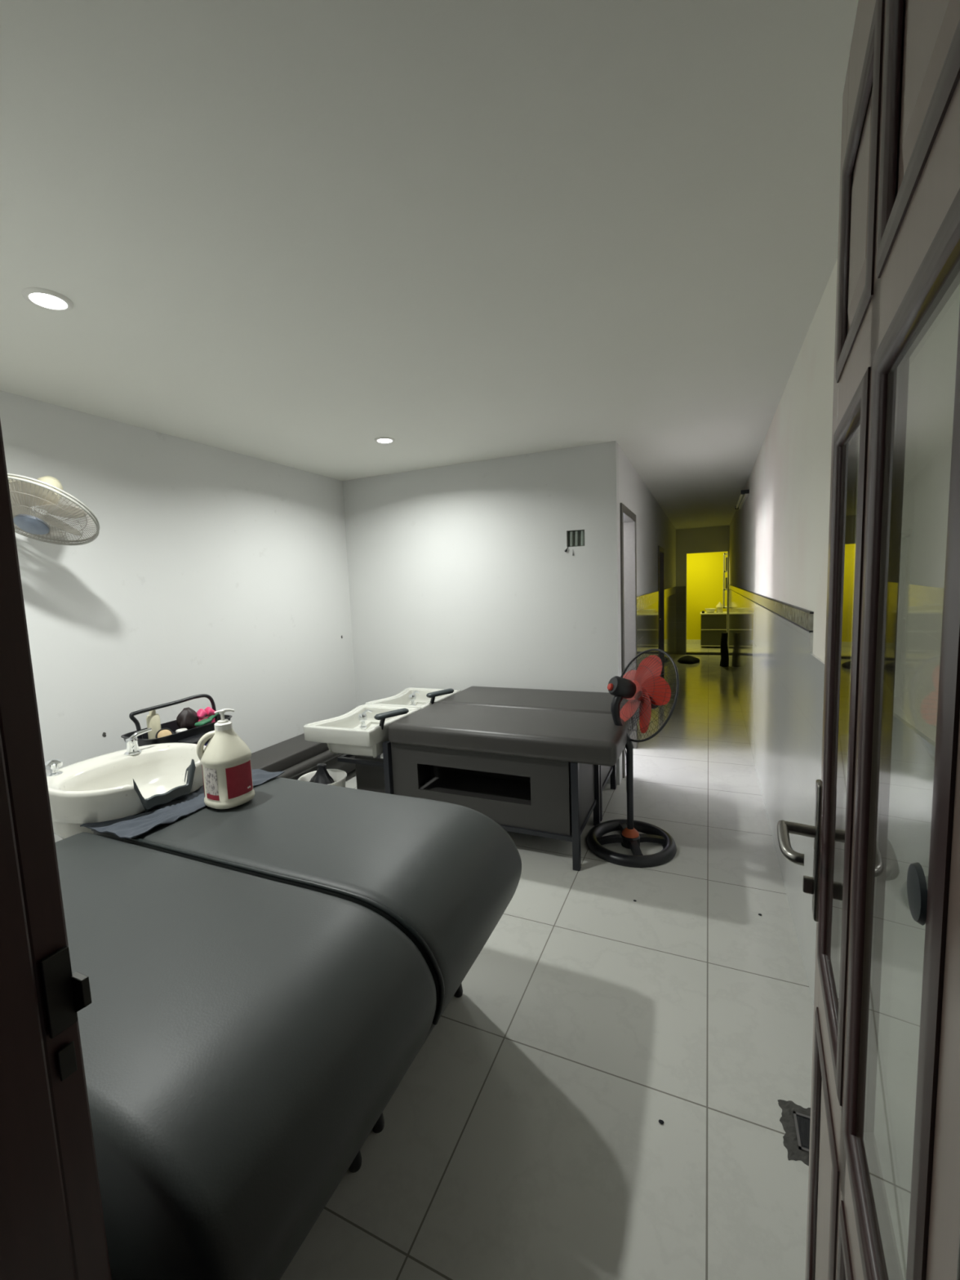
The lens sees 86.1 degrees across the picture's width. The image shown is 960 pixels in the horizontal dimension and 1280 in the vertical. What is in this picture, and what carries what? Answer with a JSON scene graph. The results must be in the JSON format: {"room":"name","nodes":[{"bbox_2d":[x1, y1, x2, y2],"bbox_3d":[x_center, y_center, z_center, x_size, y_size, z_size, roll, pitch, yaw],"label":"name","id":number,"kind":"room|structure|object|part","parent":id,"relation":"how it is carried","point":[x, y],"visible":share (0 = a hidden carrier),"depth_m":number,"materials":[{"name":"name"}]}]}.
{"room":"salon","nodes":[
{"label":"salon","id":0,"kind":"room"},
{"bbox_2d":[0,390,356,842],"bbox_3d":[-1.845,0.021,2.980,0.100,2.388,3.559,0,6,24],"label":"wall","id":1,"kind":"structure","parent":0,"point":[222,575],"depth_m":3.00,"materials":[{"name":"white paint"}]},
{"bbox_2d":[7,473,99,545],"bbox_3d":[-1.879,-0.552,2.156,0.499,0.286,0.380,0,6,24],"label":"wall fan","id":2,"kind":"object","parent":1,"relation":"attached to","point":[45,492],"visible":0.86,"depth_m":2.12,"materials":[{"name":"beige plastic"}]},
{"bbox_2d":[0,0,858,529],"bbox_3d":[0.971,-1.586,5.366,3.800,0.100,10.520,0,6,24],"label":"ceiling","id":3,"kind":"structure","parent":0,"point":[299,234],"depth_m":1.31,"materials":[{"name":"paint"}]},
{"bbox_2d":[21,287,73,311],"bbox_3d":[-1.335,-1.050,1.591,0.124,0.010,0.124,0,6,24],"label":"recessed light","id":4,"kind":"object","parent":3,"relation":"in","point":[43,298],"visible":1,"depth_m":1.58,"materials":[{"name":"white plastic"}]},
{"bbox_2d":[374,436,394,443],"bbox_3d":[-0.596,-1.247,3.215,0.124,0.010,0.124,0,6,24],"label":"recessed light","id":5,"kind":"object","parent":3,"relation":"in","point":[381,439],"visible":1,"depth_m":3.20,"materials":[{"name":"white plastic"}]},
{"bbox_2d":[342,440,622,785],"bbox_3d":[-0.063,-0.160,4.070,2.272,2.388,0.100,0,6,24],"label":"wall","id":6,"kind":"structure","parent":0,"point":[462,576],"depth_m":3.92,"materials":[{"name":"paint"}]},
{"bbox_2d":[564,529,584,555],"bbox_3d":[0.675,-0.687,3.647,0.142,0.173,0.074,0,6,24],"label":"wall box","id":7,"kind":"object","parent":6,"relation":"attached to","point":[575,538],"visible":0.99,"depth_m":3.64,"materials":[{"name":"black plastic"}]},
{"bbox_2d":[280,644,813,1279],"bbox_3d":[1.829,0.807,6.111,4.800,0.100,13.600,0,6,24],"label":"floor","id":8,"kind":"structure","parent":0,"point":[524,1138],"depth_m":1.53,"materials":[{"name":"tile"}]},
{"bbox_2d":[44,728,205,839],"bbox_3d":[-1.308,0.844,1.994,0.504,0.916,0.542,0,6,24],"label":"basin","id":9,"kind":"object","parent":8,"relation":"on","point":[117,784],"visible":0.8,"depth_m":1.92,"materials":[{"name":"ceramic"}]},
{"bbox_3d":[-1.556,0.464,1.877,0.056,0.058,0.056,0,6,24],"label":"mixer knob","id":10,"kind":"part","parent":9,"relation":"part of","materials":[{"name":"silver metal"}]},
{"bbox_2d":[124,728,151,755],"bbox_3d":[-1.415,0.418,2.125,0.060,0.087,0.105,0,6,24],"label":"faucet","id":11,"kind":"object","parent":9,"relation":"on","point":[132,747],"depth_m":2.10,"materials":[{"name":"silver metal"}]},
{"bbox_2d":[120,693,231,746],"bbox_3d":[-1.544,0.770,2.700,0.268,0.934,0.486,0,6,24],"label":"trolley","id":12,"kind":"object","parent":8,"relation":"on","point":[143,740],"visible":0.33,"depth_m":2.58,"materials":[{"name":"black plastic"}]},
{"bbox_2d":[146,709,160,739],"bbox_3d":[-1.631,0.425,2.571,0.058,0.171,0.058,0,6,24],"label":"lotion bottle","id":13,"kind":"object","parent":12,"relation":"in","point":[153,719],"visible":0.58,"depth_m":2.55,"materials":[{"name":"beige plastic"}]},
{"bbox_2d":[155,728,173,737],"bbox_3d":[-1.542,0.469,2.515,0.078,0.070,0.048,-6,7,-32],"label":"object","id":14,"kind":"object","parent":12,"relation":"in","point":[162,732],"visible":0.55,"depth_m":2.51,"materials":[{"name":"beige plastic"}]},
{"bbox_3d":[-1.563,0.387,2.648,0.019,0.160,0.460,0,6,24],"label":"carry handle","id":15,"kind":"part","parent":12,"relation":"part of","materials":[{"name":"black plastic"}]},
{"bbox_2d":[120,714,231,746],"bbox_3d":[-1.554,0.473,2.670,0.268,0.062,0.484,0,6,24],"label":"tray","id":16,"kind":"object","parent":12,"relation":"on","point":[143,740],"depth_m":2.58,"materials":[{"name":"black plastic"}]},
{"bbox_2d":[175,728,187,733],"bbox_3d":[-1.502,0.477,2.591,0.052,0.055,0.052,0,6,24],"label":"jar","id":17,"kind":"object","parent":12,"relation":"in","point":[181,729],"visible":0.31,"depth_m":2.58,"materials":[{"name":"white plastic"}]},
{"bbox_2d":[176,706,199,729],"bbox_3d":[-1.540,0.424,2.707,0.082,0.135,0.106,0,6,24],"label":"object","id":18,"kind":"object","parent":12,"relation":"in","point":[187,717],"visible":0.73,"depth_m":2.68,"materials":[{"name":"black plastic"}]},
{"bbox_2d":[196,706,215,722],"bbox_3d":[-1.483,0.424,2.781,0.048,0.118,0.108,0,6,24],"label":"hair clip","id":19,"kind":"object","parent":12,"relation":"on","point":[208,711],"visible":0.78,"depth_m":2.77,"materials":[{"name":"pink plastic"}]},
{"bbox_2d":[194,709,220,727],"bbox_3d":[-1.456,0.438,2.772,0.044,0.072,0.231,-2,6,0],"label":"brush","id":20,"kind":"object","parent":12,"relation":"on","point":[206,721],"visible":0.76,"depth_m":2.71,"materials":[{"name":"green plastic"}]},
{"bbox_2d":[55,831,436,1279],"bbox_3d":[-0.815,1.010,1.217,1.344,0.709,0.586,0,6,24],"label":"bed","id":21,"kind":"object","parent":8,"relation":"on","point":[244,1037],"visible":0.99,"depth_m":0.91,"materials":[{"name":"grey leather"}]},
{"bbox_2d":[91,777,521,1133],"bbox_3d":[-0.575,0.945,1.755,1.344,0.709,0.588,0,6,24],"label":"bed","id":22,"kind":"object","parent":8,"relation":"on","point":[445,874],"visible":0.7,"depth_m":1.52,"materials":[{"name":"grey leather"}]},
{"bbox_2d":[80,768,284,838],"bbox_3d":[-1.083,0.582,1.935,0.316,0.026,0.616,0,6,24],"label":"towel","id":23,"kind":"object","parent":22,"relation":"on","point":[137,824],"visible":0.49,"depth_m":1.76,"materials":[{"name":"fabric"}]},
{"bbox_2d":[196,708,254,808],"bbox_3d":[-0.915,0.416,1.853,0.161,0.340,0.153,1,7,30],"label":"jug","id":24,"kind":"object","parent":22,"relation":"on","point":[225,760],"visible":1,"depth_m":1.80,"materials":[{"name":"beige plastic"}]},
{"bbox_3d":[-0.966,0.376,1.825,0.074,0.106,0.024,-5,7,-24],"label":"handle","id":25,"kind":"part","parent":24,"relation":"part of","materials":[{"name":"beige plastic"}]},
{"bbox_2d":[250,733,381,779],"bbox_3d":[-1.230,0.922,3.780,0.380,0.385,1.570,0,6,24],"label":"bench","id":26,"kind":"object","parent":8,"relation":"on","point":[297,757],"visible":0.09,"depth_m":3.53,"materials":[{"name":"black leather"}]},
{"bbox_3d":[-1.270,0.773,3.779,0.305,0.085,1.570,0,6,24],"label":"seat","id":27,"kind":"part","parent":26,"relation":"part of","materials":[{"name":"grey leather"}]},
{"bbox_3d":[-1.169,0.845,3.606,0.130,0.070,1.280,0,6,24],"label":"padded rail","id":28,"kind":"part","parent":26,"relation":"part of","materials":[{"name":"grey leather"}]},
{"bbox_2d":[297,763,346,786],"bbox_3d":[-0.959,0.962,3.158,0.290,0.415,0.290,0,6,24],"label":"waste bin","id":29,"kind":"object","parent":8,"relation":"on","point":[336,777],"visible":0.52,"depth_m":3.14,"materials":[{"name":"white plastic"}]},
{"bbox_2d":[337,702,631,871],"bbox_3d":[-0.004,0.795,3.085,1.707,0.688,0.580,0,6,24],"label":"bed","id":30,"kind":"object","parent":8,"relation":"on","point":[535,772],"visible":0.84,"depth_m":2.83,"materials":[{"name":"black leather"}]},
{"bbox_2d":[303,704,420,758],"bbox_3d":[-0.686,0.546,3.249,0.586,0.278,0.598,0,6,24],"label":"basin","id":31,"kind":"object","parent":30,"relation":"on","point":[362,731],"visible":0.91,"depth_m":3.07,"materials":[{"name":"white ceramic"}]},
{"bbox_2d":[357,709,372,728],"bbox_3d":[-0.741,0.508,3.322,0.060,0.113,0.114,0,6,24],"label":"mixer tap","id":32,"kind":"object","parent":31,"relation":"on","point":[362,717],"depth_m":3.29,"materials":[{"name":"silver metal"}]},
{"bbox_3d":[-0.539,0.881,3.053,0.036,0.565,0.036,0,6,24],"label":"leg","id":33,"kind":"part","parent":30,"relation":"part of","materials":[{"name":"black paint"}]},
{"bbox_3d":[-0.330,0.824,3.523,0.036,0.565,0.036,0,6,24],"label":"leg","id":34,"kind":"part","parent":30,"relation":"part of","materials":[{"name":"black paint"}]},
{"bbox_3d":[-0.095,0.852,3.137,1.500,0.289,0.518,0,6,24],"label":"steel frame","id":35,"kind":"part","parent":30,"relation":"part of","materials":[{"name":"grey metal"}]},
{"bbox_2d":[424,772,531,804],"bbox_3d":[0.039,0.890,3.033,0.725,0.012,0.370,0,6,24],"label":"shelf","id":36,"kind":"object","parent":30,"relation":"attached to","point":[454,783],"depth_m":3.05,"materials":[{"name":"wood"}]},
{"bbox_2d":[387,702,631,766],"bbox_3d":[0.169,0.517,2.974,1.305,0.125,0.580,0,6,24],"label":"cushion","id":37,"kind":"object","parent":30,"relation":"on","point":[563,737],"depth_m":2.79,"materials":[{"name":"black leather"}]},
{"bbox_3d":[0.485,0.889,2.598,0.036,0.565,0.036,0,6,24],"label":"leg","id":38,"kind":"part","parent":30,"relation":"part of","materials":[{"name":"black paint"}]},
{"bbox_3d":[0.694,0.832,3.069,0.036,0.565,0.036,0,6,24],"label":"leg","id":39,"kind":"part","parent":30,"relation":"part of","materials":[{"name":"black paint"}]},
{"bbox_2d":[437,686,639,821],"bbox_3d":[0.233,0.731,3.618,1.707,0.688,0.580,0,6,24],"label":"bed","id":40,"kind":"object","parent":8,"relation":"on","point":[521,698],"visible":0.29,"depth_m":3.45,"materials":[{"name":"black leather"}]},
{"bbox_2d":[364,687,460,709],"bbox_3d":[-0.439,0.479,3.803,0.586,0.278,0.598,0,6,24],"label":"basin","id":41,"kind":"object","parent":40,"relation":"on","point":[411,697],"visible":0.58,"depth_m":3.83,"materials":[{"name":"white ceramic"}]},
{"bbox_2d":[408,690,419,705],"bbox_3d":[-0.494,0.441,3.876,0.060,0.113,0.114,0,6,24],"label":"mixer tap","id":42,"kind":"object","parent":41,"relation":"on","point":[412,697],"depth_m":3.84,"materials":[{"name":"silver metal"}]},
{"bbox_2d":[437,686,639,731],"bbox_3d":[0.406,0.453,3.507,1.305,0.125,0.580,0,6,24],"label":"cushion","id":43,"kind":"object","parent":40,"relation":"on","point":[521,698],"depth_m":3.45,"materials":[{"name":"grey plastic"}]},
{"bbox_3d":[0.722,0.825,3.131,0.036,0.565,0.036,0,6,24],"label":"leg","id":44,"kind":"part","parent":40,"relation":"part of","materials":[{"name":"black paint"}]},
{"bbox_3d":[0.142,0.788,3.670,1.500,0.289,0.518,0,6,24],"label":"steel frame","id":45,"kind":"part","parent":40,"relation":"part of","materials":[{"name":"grey metal"}]},
{"bbox_3d":[0.931,0.768,3.602,0.036,0.565,0.036,0,6,24],"label":"leg","id":46,"kind":"part","parent":40,"relation":"part of","materials":[{"name":"black paint"}]},
{"bbox_2d":[586,648,679,867],"bbox_3d":[0.933,0.566,3.046,0.494,1.080,1.041,0,6,24],"label":"pedestal fan","id":47,"kind":"object","parent":8,"relation":"on","point":[645,686],"visible":0.98,"depth_m":2.75,"materials":[{"name":"black plastic"}]},
{"bbox_3d":[0.691,0.250,2.732,0.024,0.038,0.040,-4,6,-17],"label":"oscillation knob","id":48,"kind":"part","parent":47,"relation":"part of","materials":[{"name":"red plastic"}]},
{"bbox_3d":[0.909,0.769,3.215,0.036,0.160,0.823,-1,6,12],"label":"power cord","id":49,"kind":"part","parent":47,"relation":"part of","materials":[{"name":"black plastic"}]},
{"bbox_2d":[619,650,676,739],"bbox_3d":[0.888,0.296,2.790,0.359,0.473,0.398,0,6,24],"label":"grille","id":50,"kind":"object","parent":47,"relation":"attached to","point":[645,686],"depth_m":2.73,"materials":[{"name":"black metal"}]},
{"bbox_2d":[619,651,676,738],"bbox_3d":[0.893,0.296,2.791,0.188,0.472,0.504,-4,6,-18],"label":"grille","id":51,"kind":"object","parent":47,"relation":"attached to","point":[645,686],"depth_m":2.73,"materials":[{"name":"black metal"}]},
{"bbox_2d":[677,655,699,664],"bbox_3d":[3.651,0.326,9.008,0.370,0.115,0.505,0,6,24],"label":"mat","id":52,"kind":"object","parent":8,"relation":"on","point":[690,660],"visible":1,"depth_m":8.87,"materials":[{"name":"fabric"}]},
{"bbox_2d":[700,611,726,646],"bbox_3d":[5.042,-0.232,10.789,0.775,0.695,0.580,0,6,24],"label":"base cabinet","id":53,"kind":"object","parent":8,"relation":"on","point":[713,624],"visible":0.5,"depth_m":10.59,"materials":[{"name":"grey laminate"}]},
{"bbox_2d":[700,611,726,614],"bbox_3d":[5.029,-0.565,10.754,0.775,0.025,0.580,0,6,24],"label":"countertop","id":54,"kind":"structure","parent":53,"relation":"on","point":[705,612],"depth_m":10.59,"materials":[{"name":"white stone"}]},
{"bbox_2d":[705,608,715,613],"bbox_3d":[4.795,-0.609,10.699,0.220,0.090,0.220,0,6,24],"label":"enamel bowl","id":55,"kind":"object","parent":54,"relation":"on","point":[708,610],"visible":1,"depth_m":10.64,"materials":[{"name":"ceramic"}]},
{"bbox_2d":[715,601,723,613],"bbox_3d":[4.964,-0.676,10.648,0.150,0.222,0.150,0,6,24],"label":"lidded pot","id":56,"kind":"object","parent":54,"relation":"on","point":[719,606],"visible":0.95,"depth_m":10.61,"materials":[{"name":"white ceramic"}]},
{"bbox_3d":[4.929,-0.366,10.524,0.730,0.295,0.022,0,6,24],"label":"drawer","id":57,"kind":"part","parent":53,"relation":"part of","materials":[{"name":"green laminate"}]},
{"bbox_3d":[4.941,-0.038,10.559,0.730,0.305,0.022,0,6,24],"label":"drawer","id":58,"kind":"part","parent":53,"relation":"part of","materials":[{"name":"green laminate"}]},
{"bbox_2d":[720,631,728,666],"bbox_3d":[4.004,0.154,8.423,0.138,0.550,0.216,0,6,24],"label":"bag","id":59,"kind":"object","parent":8,"relation":"on","point":[724,662],"visible":1,"depth_m":8.36,"materials":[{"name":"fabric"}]},
{"bbox_2d":[777,1099,810,1165],"bbox_3d":[0.867,1.287,1.334,0.153,0.006,0.171,0,6,24],"label":"floor drain","id":60,"kind":"object","parent":8,"relation":"on","point":[795,1119],"visible":0.41,"depth_m":1.35,"materials":[{"name":"metal"}]},
{"bbox_2d":[618,445,675,777],"bbox_3d":[2.335,-0.535,6.791,0.100,2.388,6.861,0,6,24],"label":"wall","id":61,"kind":"structure","parent":0,"point":[654,528],"depth_m":5.09,"materials":[{"name":"white paint"}]},
{"bbox_2d":[619,502,637,777],"bbox_3d":[1.135,-0.012,4.085,0.120,2.000,0.784,0,6,24],"label":"door","id":62,"kind":"structure","parent":61,"relation":"attached to","point":[627,517],"depth_m":4.32,"materials":[{"name":"grey paint"}]},
{"bbox_2d":[636,592,676,744],"bbox_3d":[2.572,0.016,7.201,0.009,1.190,6.045,0,6,24],"label":"wainscoting","id":63,"kind":"structure","parent":61,"relation":"attached to","point":[647,618],"depth_m":6.05,"materials":[{"name":"grey tile"}]},
{"bbox_2d":[636,586,676,611],"bbox_3d":[2.548,-0.636,7.133,0.010,0.122,6.045,0,6,24],"label":"trim","id":64,"kind":"structure","parent":61,"relation":"attached to","point":[643,601],"depth_m":5.51,"materials":[{"name":"tile"}]},
{"bbox_2d":[657,545,664,679],"bbox_3d":[2.341,-0.275,6.798,0.120,1.870,0.804,0,6,24],"label":"door","id":65,"kind":"structure","parent":61,"relation":"attached to","point":[660,550],"depth_m":7.07,"materials":[{"name":"grey paint"}]},
{"bbox_2d":[675,525,729,654],"bbox_3d":[4.721,-0.909,9.517,2.300,2.388,0.100,0,6,24],"label":"wall","id":66,"kind":"structure","parent":0,"point":[712,539],"depth_m":9.64,"materials":[{"name":"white paint"}]},
{"bbox_2d":[675,586,685,654],"bbox_3d":[3.870,-0.374,9.900,0.168,1.310,0.009,0,6,24],"label":"trim","id":67,"kind":"structure","parent":66,"relation":"attached to","point":[681,590],"depth_m":9.89,"materials":[{"name":"grey tile"}]},
{"bbox_2d":[686,652,720,655],"bbox_3d":[4.318,0.258,9.821,0.703,0.035,0.130,0,6,24],"label":"trim","id":68,"kind":"structure","parent":66,"relation":"attached to","point":[687,653],"depth_m":9.80,"materials":[{"name":"black plastic"}]},
{"bbox_2d":[686,551,727,639],"bbox_3d":[5.039,-1.008,10.355,2.400,2.388,1.700,0,6,24],"label":"wall","id":69,"kind":"structure","parent":0,"point":[704,571],"depth_m":11.24,"materials":[{"name":"yellow paint"}]},
{"bbox_2d":[686,639,700,644],"bbox_3d":[5.383,0.047,11.149,2.200,0.100,0.012,0,6,24],"label":"baseboard","id":70,"kind":"structure","parent":69,"relation":"attached to","point":[688,641],"depth_m":11.43,"materials":[{"name":"white ceramic"}]},
{"bbox_2d":[722,552,727,608],"bbox_3d":[4.902,-1.166,10.069,0.250,1.070,0.345,0,6,24],"label":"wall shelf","id":71,"kind":"object","parent":69,"relation":"attached to","point":[724,553],"visible":0.41,"depth_m":9.98,"materials":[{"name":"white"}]},
{"bbox_2d":[728,258,959,742],"bbox_3d":[2.554,-0.332,4.759,0.114,2.388,10.420,0,6,24],"label":"wall","id":72,"kind":"structure","parent":0,"point":[779,550],"depth_m":1.64,"materials":[{"name":"beige paint"}]},
{"bbox_2d":[734,489,749,509],"bbox_3d":[2.755,-1.470,5.420,0.070,0.040,1.217,0,6,24],"label":"lamp","id":73,"kind":"object","parent":72,"relation":"attached to","point":[744,493],"visible":1,"depth_m":5.24,"materials":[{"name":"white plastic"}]},
{"bbox_2d":[740,489,749,494],"bbox_3d":[2.517,-1.406,4.884,0.070,0.036,0.037,0,6,24],"label":"socket","id":74,"kind":"object","parent":73,"relation":"attached to","point":[743,491],"depth_m":4.87,"materials":[{"name":"black plastic"}]},
{"bbox_2d":[728,584,813,632],"bbox_3d":[2.895,-0.528,5.679,0.011,0.062,8.430,0,6,24],"label":"trim","id":75,"kind":"structure","parent":72,"relation":"attached to","point":[805,620],"depth_m":2.51,"materials":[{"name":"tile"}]},
{"bbox_2d":[727,588,935,1279],"bbox_3d":[2.543,0.229,4.898,0.009,1.246,10.300,0,6,24],"label":"wainscoting","id":76,"kind":"structure","parent":72,"relation":"attached to","point":[779,681],"depth_m":1.65,"materials":[{"name":"tile"}]},
{"bbox_3d":[-1.038,0.223,0.747,3.190,2.388,0.110,0,6,24],"label":"wall","id":77,"kind":"structure","parent":0,"visible":0},
{"bbox_2d":[0,420,111,1279],"bbox_3d":[-0.523,0.291,0.517,0.122,2.260,0.152,0,6,24],"label":"door frame","id":78,"kind":"structure","parent":77,"relation":"attached to","point":[52,1223],"depth_m":0.54,"materials":[{"name":"brown wood"}]},
{"bbox_3d":[-0.450,0.412,0.565,0.024,0.145,0.032,0,6,24],"label":"strike plate","id":79,"kind":"part","parent":78,"relation":"part of","materials":[{"name":"metal"}]},
{"bbox_2d":[777,0,959,1279],"bbox_3d":[0.408,0.304,0.537,0.153,2.140,0.739,1,7,29],"label":"door","id":80,"kind":"structure","parent":77,"relation":"in","point":[899,246],"depth_m":0.50,"materials":[{"name":"brown wood"}]},
{"bbox_3d":[0.504,0.321,0.814,0.058,0.023,0.114,1,7,29],"label":"lever","id":81,"kind":"part","parent":80,"relation":"part of","materials":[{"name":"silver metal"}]},
{"bbox_3d":[0.554,0.346,0.844,0.009,0.233,0.032,1,7,29],"label":"handle plate","id":82,"kind":"part","parent":80,"relation":"part of","materials":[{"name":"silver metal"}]},
{"bbox_3d":[0.501,0.891,0.756,0.009,0.552,0.267,1,7,29],"label":"moulding","id":83,"kind":"part","parent":80,"relation":"part of","materials":[{"name":"red wood"}]},
{"bbox_3d":[0.513,0.892,0.750,0.024,0.540,0.255,1,7,29],"label":"wood panel","id":84,"kind":"part","parent":80,"relation":"part of","materials":[{"name":"wood"}]},
{"bbox_3d":[0.477,0.121,0.673,0.005,0.810,0.251,1,7,29],"label":"glass pane","id":85,"kind":"part","parent":80,"relation":"part of","materials":[{"name":"clear glass"}]},
{"bbox_3d":[0.472,0.121,0.676,0.009,0.826,0.267,1,7,29],"label":"moulding","id":86,"kind":"part","parent":80,"relation":"part of","materials":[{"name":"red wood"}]},
{"bbox_3d":[0.354,0.925,0.488,0.009,0.552,0.282,1,7,29],"label":"moulding","id":87,"kind":"part","parent":80,"relation":"part of","materials":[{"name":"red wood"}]},
{"bbox_3d":[0.460,-0.498,0.605,0.024,0.273,0.255,1,7,29],"label":"wood panel","id":88,"kind":"part","parent":80,"relation":"part of","materials":[{"name":"wood"}]},
{"bbox_3d":[0.448,-0.498,0.612,0.009,0.285,0.267,1,7,29],"label":"moulding","id":89,"kind":"part","parent":80,"relation":"part of","materials":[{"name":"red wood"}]},
{"bbox_3d":[0.331,0.155,0.405,0.004,0.810,0.266,1,7,29],"label":"glass pane","id":90,"kind":"part","parent":80,"relation":"part of","materials":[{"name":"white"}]},
{"bbox_3d":[0.588,0.323,0.768,0.058,0.023,0.114,1,7,29],"label":"lever","id":91,"kind":"part","parent":80,"relation":"part of","materials":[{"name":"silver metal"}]},
{"bbox_3d":[0.325,0.155,0.408,0.009,0.826,0.282,1,7,29],"label":"moulding","id":92,"kind":"part","parent":80,"relation":"part of","materials":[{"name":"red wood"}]},
{"bbox_3d":[0.270,0.156,0.318,0.004,0.036,0.036,1,7,29],"label":"round knob","id":93,"kind":"part","parent":80,"relation":"part of","materials":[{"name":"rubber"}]},
{"bbox_3d":[0.301,-0.465,0.343,0.009,0.285,0.282,1,7,29],"label":"moulding","id":94,"kind":"part","parent":80,"relation":"part of","materials":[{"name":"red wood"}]},
{"bbox_3d":[0.313,-0.465,0.337,0.024,0.273,0.270,1,7,29],"label":"wood panel","id":95,"kind":"part","parent":80,"relation":"part of","materials":[{"name":"wood"}]}
]}

